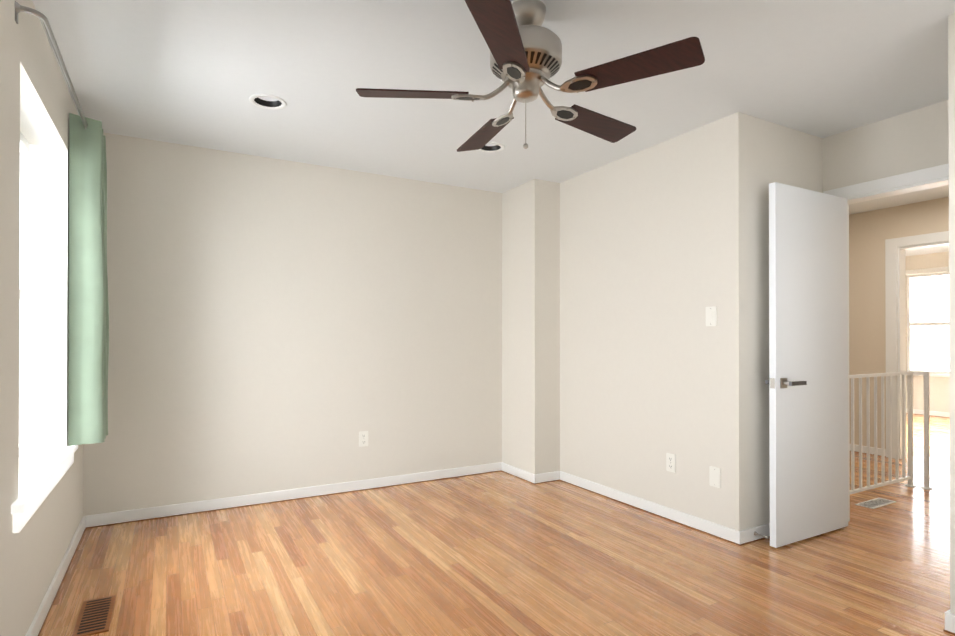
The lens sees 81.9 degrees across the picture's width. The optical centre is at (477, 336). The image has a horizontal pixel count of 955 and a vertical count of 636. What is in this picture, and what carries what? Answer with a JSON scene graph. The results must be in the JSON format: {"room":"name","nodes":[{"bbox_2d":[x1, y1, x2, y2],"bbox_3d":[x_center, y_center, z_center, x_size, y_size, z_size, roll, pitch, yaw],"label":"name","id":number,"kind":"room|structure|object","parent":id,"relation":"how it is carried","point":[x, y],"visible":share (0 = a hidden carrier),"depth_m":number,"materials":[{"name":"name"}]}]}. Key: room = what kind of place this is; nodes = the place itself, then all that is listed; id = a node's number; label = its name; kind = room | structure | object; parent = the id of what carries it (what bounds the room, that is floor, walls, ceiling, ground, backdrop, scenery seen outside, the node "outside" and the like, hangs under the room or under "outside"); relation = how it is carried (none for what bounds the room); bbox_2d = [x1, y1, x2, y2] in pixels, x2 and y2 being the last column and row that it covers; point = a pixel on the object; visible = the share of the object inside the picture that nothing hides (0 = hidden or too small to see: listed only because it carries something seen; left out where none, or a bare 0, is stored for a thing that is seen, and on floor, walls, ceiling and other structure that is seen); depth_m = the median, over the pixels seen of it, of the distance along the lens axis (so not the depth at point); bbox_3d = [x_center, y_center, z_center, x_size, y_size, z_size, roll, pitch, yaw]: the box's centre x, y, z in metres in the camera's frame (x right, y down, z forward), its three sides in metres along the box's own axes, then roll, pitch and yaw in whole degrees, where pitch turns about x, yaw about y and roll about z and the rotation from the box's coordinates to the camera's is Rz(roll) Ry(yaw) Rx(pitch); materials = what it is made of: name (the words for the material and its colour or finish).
{"room":"empty bedroom","nodes":[
{"label":"empty bedroom","id":0,"kind":"room"},
{"bbox_2d":[0,0,82,635],"bbox_3d":[-1.218,-0.059,1.038,0.200,2.440,5.230,0,0,-29],"label":"wall","id":1,"kind":"structure","parent":0,"point":[37,106],"depth_m":1.92,"materials":[{"name":"paint"}]},
{"bbox_2d":[19,131,67,456],"bbox_3d":[-1.936,-0.199,2.322,0.194,1.521,1.030,0,0,-29],"label":"window","id":2,"kind":"structure","parent":1,"relation":"in","point":[48,303],"depth_m":2.77,"materials":[{"name":"white glass"}]},
{"bbox_2d":[11,445,77,532],"bbox_3d":[-1.901,0.611,2.338,0.185,0.100,1.250,0,0,-29],"label":"window sill","id":3,"kind":"structure","parent":1,"relation":"attached to","point":[42,472],"depth_m":2.27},
{"bbox_2d":[25,515,88,635],"bbox_3d":[-1.174,1.124,1.173,0.019,0.075,5.035,0,0,-29],"label":"baseboard","id":4,"kind":"structure","parent":1,"relation":"attached to","point":[38,622],"depth_m":2.50,"materials":[{"name":"paint"}]},
{"bbox_2d":[14,1,108,445],"bbox_3d":[-1.868,-0.295,2.561,0.156,1.715,1.554,0,0,-29],"label":"curtain","id":5,"kind":"object","parent":1,"relation":"attached to","point":[88,354],"visible":1,"depth_m":2.89,"materials":[{"name":"green fabric"}]},
{"bbox_2d":[83,132,501,515],"bbox_3d":[-1.234,-0.046,4.142,3.210,2.440,0.200,0,0,-29],"label":"wall","id":6,"kind":"structure","parent":0,"point":[277,324],"depth_m":3.95,"materials":[{"name":"paint"}]},
{"bbox_2d":[88,462,500,527],"bbox_3d":[-1.081,1.136,4.101,2.985,0.075,0.019,0,0,-29],"label":"baseboard","id":7,"kind":"structure","parent":6,"relation":"attached to","point":[112,518],"depth_m":3.90,"materials":[{"name":"paint"}]},
{"bbox_2d":[359,431,367,446],"bbox_3d":[-0.873,0.784,4.222,0.072,0.116,0.009,0,0,-29],"label":"electrical outlet","id":8,"kind":"object","parent":6,"relation":"attached to","point":[363,438],"visible":1,"depth_m":4.22,"materials":[{"name":"plastic"}]},
{"bbox_2d":[32,0,954,255],"bbox_3d":[3.067,-1.316,4.289,10.850,0.100,6.700,0,0,-29],"label":"ceiling","id":9,"kind":"structure","parent":0,"point":[197,73],"depth_m":2.68,"materials":[{"name":"paint"}]},
{"bbox_2d":[249,94,286,109],"bbox_3d":[-1.133,-1.287,2.977,0.192,0.041,0.192,0,0,-29],"label":"recessed light","id":10,"kind":"object","parent":9,"relation":"in","point":[268,101],"visible":0.94,"depth_m":3.01,"materials":[{"name":"paint"}]},
{"bbox_2d":[478,142,504,152],"bbox_3d":[0.087,-1.284,3.684,0.192,0.041,0.192,0,0,-29],"label":"recessed light","id":11,"kind":"object","parent":9,"relation":"in","point":[489,147],"visible":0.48,"depth_m":3.73,"materials":[{"name":"paint"}]},
{"bbox_2d":[356,0,704,151],"bbox_3d":[0.194,-1.003,2.179,1.251,0.542,1.244,0,0,-29],"label":"ceiling fan","id":12,"kind":"object","parent":9,"relation":"hanging from","point":[525,47],"visible":1,"depth_m":2.03,"materials":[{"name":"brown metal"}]},
{"bbox_2d":[39,414,954,635],"bbox_3d":[3.067,1.224,4.279,10.850,0.100,6.700,0,0,-29],"label":"floor","id":13,"kind":"structure","parent":0,"point":[500,553],"depth_m":2.77,"materials":[{"name":"brown wood"}]},
{"bbox_2d":[72,595,115,635],"bbox_3d":[-1.594,1.163,2.296,0.120,0.007,0.340,0,0,-29],"label":"floor vent","id":14,"kind":"object","parent":13,"relation":"in","point":[95,616],"visible":1,"depth_m":2.28,"materials":[{"name":"brown wood"}]},
{"bbox_2d":[855,498,895,508],"bbox_3d":[2.800,1.169,3.865,0.320,0.007,0.110,0,0,-29],"label":"floor vent","id":15,"kind":"object","parent":13,"relation":"in","point":[875,503],"visible":1,"depth_m":3.85,"materials":[{"name":"metal"}]},
{"bbox_2d":[849,371,931,493],"bbox_3d":[2.899,0.723,3.989,1.336,0.900,0.161,0,0,-29],"label":"stair railing","id":16,"kind":"object","parent":13,"relation":"on","point":[909,477],"visible":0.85,"depth_m":4.17,"materials":[{"name":"paint"}]},
{"bbox_2d":[502,179,559,473],"bbox_3d":[0.397,-0.044,4.771,0.250,2.440,0.700,0,0,-29],"label":"column","id":17,"kind":"structure","parent":0,"point":[531,326],"depth_m":4.50,"materials":[{"name":"paint"}]},
{"bbox_2d":[501,462,540,483],"bbox_3d":[0.340,1.138,4.598,0.019,0.075,0.496,0,0,-29],"label":"baseboard","id":18,"kind":"structure","parent":17,"relation":"attached to","point":[532,478],"depth_m":4.54,"materials":[{"name":"paint"}]},
{"bbox_2d":[560,112,752,530],"bbox_3d":[0.957,-0.046,4.150,0.120,2.440,2.330,0,0,-29],"label":"wall","id":19,"kind":"structure","parent":0,"point":[655,251],"depth_m":3.57,"materials":[{"name":"paint"}]},
{"bbox_2d":[553,471,744,545],"bbox_3d":[1.073,1.135,3.801,0.019,0.075,1.649,0,0,-29],"label":"baseboard","id":20,"kind":"structure","parent":19,"relation":"attached to","point":[715,529],"depth_m":3.59,"materials":[{"name":"paint"}]},
{"bbox_2d":[666,453,675,472],"bbox_3d":[1.236,0.806,3.518,0.009,0.116,0.072,0,0,-29],"label":"electrical outlet","id":21,"kind":"object","parent":19,"relation":"attached to","point":[670,462],"visible":1,"depth_m":3.51,"materials":[{"name":"plastic"}]},
{"bbox_2d":[706,306,716,325],"bbox_3d":[1.382,-0.120,3.259,0.012,0.116,0.072,0,0,-29],"label":"light switch","id":22,"kind":"object","parent":19,"relation":"attached to","point":[711,316],"visible":1,"depth_m":3.25,"materials":[{"name":"plastic"}]},
{"bbox_2d":[709,466,720,487],"bbox_3d":[1.396,0.825,3.235,0.007,0.116,0.072,0,0,-29],"label":"wall plate","id":23,"kind":"object","parent":19,"relation":"attached to","point":[714,476],"visible":1,"depth_m":3.23,"materials":[{"name":"plastic"}]},
{"bbox_2d":[752,116,822,526],"bbox_3d":[1.917,-0.049,3.421,0.840,2.440,0.120,0,0,-29],"label":"wall","id":24,"kind":"structure","parent":0,"point":[786,155],"depth_m":3.22,"materials":[{"name":"paint"}]},
{"bbox_2d":[743,523,769,544],"bbox_3d":[1.849,1.133,3.302,0.835,0.075,0.019,0,0,-29],"label":"baseboard","id":25,"kind":"structure","parent":24,"relation":"attached to","point":[764,529],"depth_m":3.16,"materials":[{"name":"paint"}]},
{"bbox_2d":[754,531,768,538],"bbox_3d":[1.606,1.124,3.112,0.022,0.021,0.080,0,0,-29],"label":"door stop","id":26,"kind":"object","parent":25,"relation":"attached to","point":[765,536],"visible":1,"depth_m":3.10,"materials":[{"name":"silver metal"}]},
{"bbox_2d":[823,100,948,191],"bbox_3d":[2.504,-0.051,3.109,0.120,2.440,1.000,0,0,-29],"label":"wall","id":27,"kind":"structure","parent":0,"point":[914,140],"depth_m":3.20,"materials":[{"name":"paint"}]},
{"bbox_2d":[765,182,847,547],"bbox_3d":[1.948,0.155,3.213,0.743,2.006,0.154,0,0,-29],"label":"door","id":28,"kind":"structure","parent":27,"relation":"in","point":[807,381],"depth_m":3.16,"materials":[{"name":"paint"}]},
{"bbox_2d":[823,163,948,521],"bbox_3d":[2.485,0.122,3.143,0.148,2.095,0.900,0,0,-29],"label":"door frame","id":29,"kind":"structure","parent":27,"relation":"attached to","point":[922,179],"depth_m":3.22,"materials":[{"name":"paint"}]},
{"bbox_2d":[849,197,948,448],"bbox_3d":[4.363,-0.043,4.885,0.120,2.440,2.520,0,0,-29],"label":"wall","id":30,"kind":"structure","parent":0,"point":[870,232],"depth_m":5.50,"materials":[{"name":"paint"}]},
{"bbox_2d":[850,444,885,455],"bbox_3d":[3.874,1.142,5.615,0.014,0.075,0.520,0,0,-29],"label":"baseboard","id":31,"kind":"structure","parent":30,"relation":"attached to","point":[856,447],"depth_m":5.54,"materials":[{"name":"paint"}]},
{"bbox_2d":[885,231,948,458],"bbox_3d":[4.292,0.112,4.997,0.134,2.130,0.975,0,0,-29],"label":"door frame","id":32,"kind":"structure","parent":30,"relation":"attached to","point":[895,291],"depth_m":5.32,"materials":[{"name":"paint"}]},
{"bbox_2d":[906,252,949,412],"bbox_3d":[7.320,-0.032,7.586,0.200,2.440,5.100,0,0,-29],"label":"wall","id":33,"kind":"structure","parent":0,"point":[939,394],"depth_m":8.27,"materials":[{"name":"paint"}]},
{"bbox_2d":[906,266,948,376],"bbox_3d":[6.890,-0.200,8.240,0.150,1.660,1.000,0,0,-29],"label":"window","id":34,"kind":"structure","parent":33,"relation":"in","point":[931,271],"depth_m":8.47,"materials":[{"name":"paint"}]},
{"bbox_2d":[906,409,949,416],"bbox_3d":[7.226,1.150,7.529,0.014,0.075,4.860,0,0,-29],"label":"baseboard","id":35,"kind":"structure","parent":33,"relation":"attached to","point":[920,412],"depth_m":8.23,"materials":[{"name":"paint"}]},
{"bbox_2d":[948,13,954,613],"bbox_3d":[2.385,-0.058,1.379,0.120,2.440,1.900,0,0,-29],"label":"wall","id":36,"kind":"structure","parent":0,"point":[951,57],"depth_m":2.17,"materials":[{"name":"paint"}]},
{"bbox_2d":[945,610,954,632],"bbox_3d":[2.323,1.125,1.348,0.014,0.075,1.914,0,0,-29],"label":"baseboard","id":37,"kind":"structure","parent":36,"relation":"attached to","point":[949,617],"depth_m":2.16,"materials":[{"name":"paint"}]}
]}

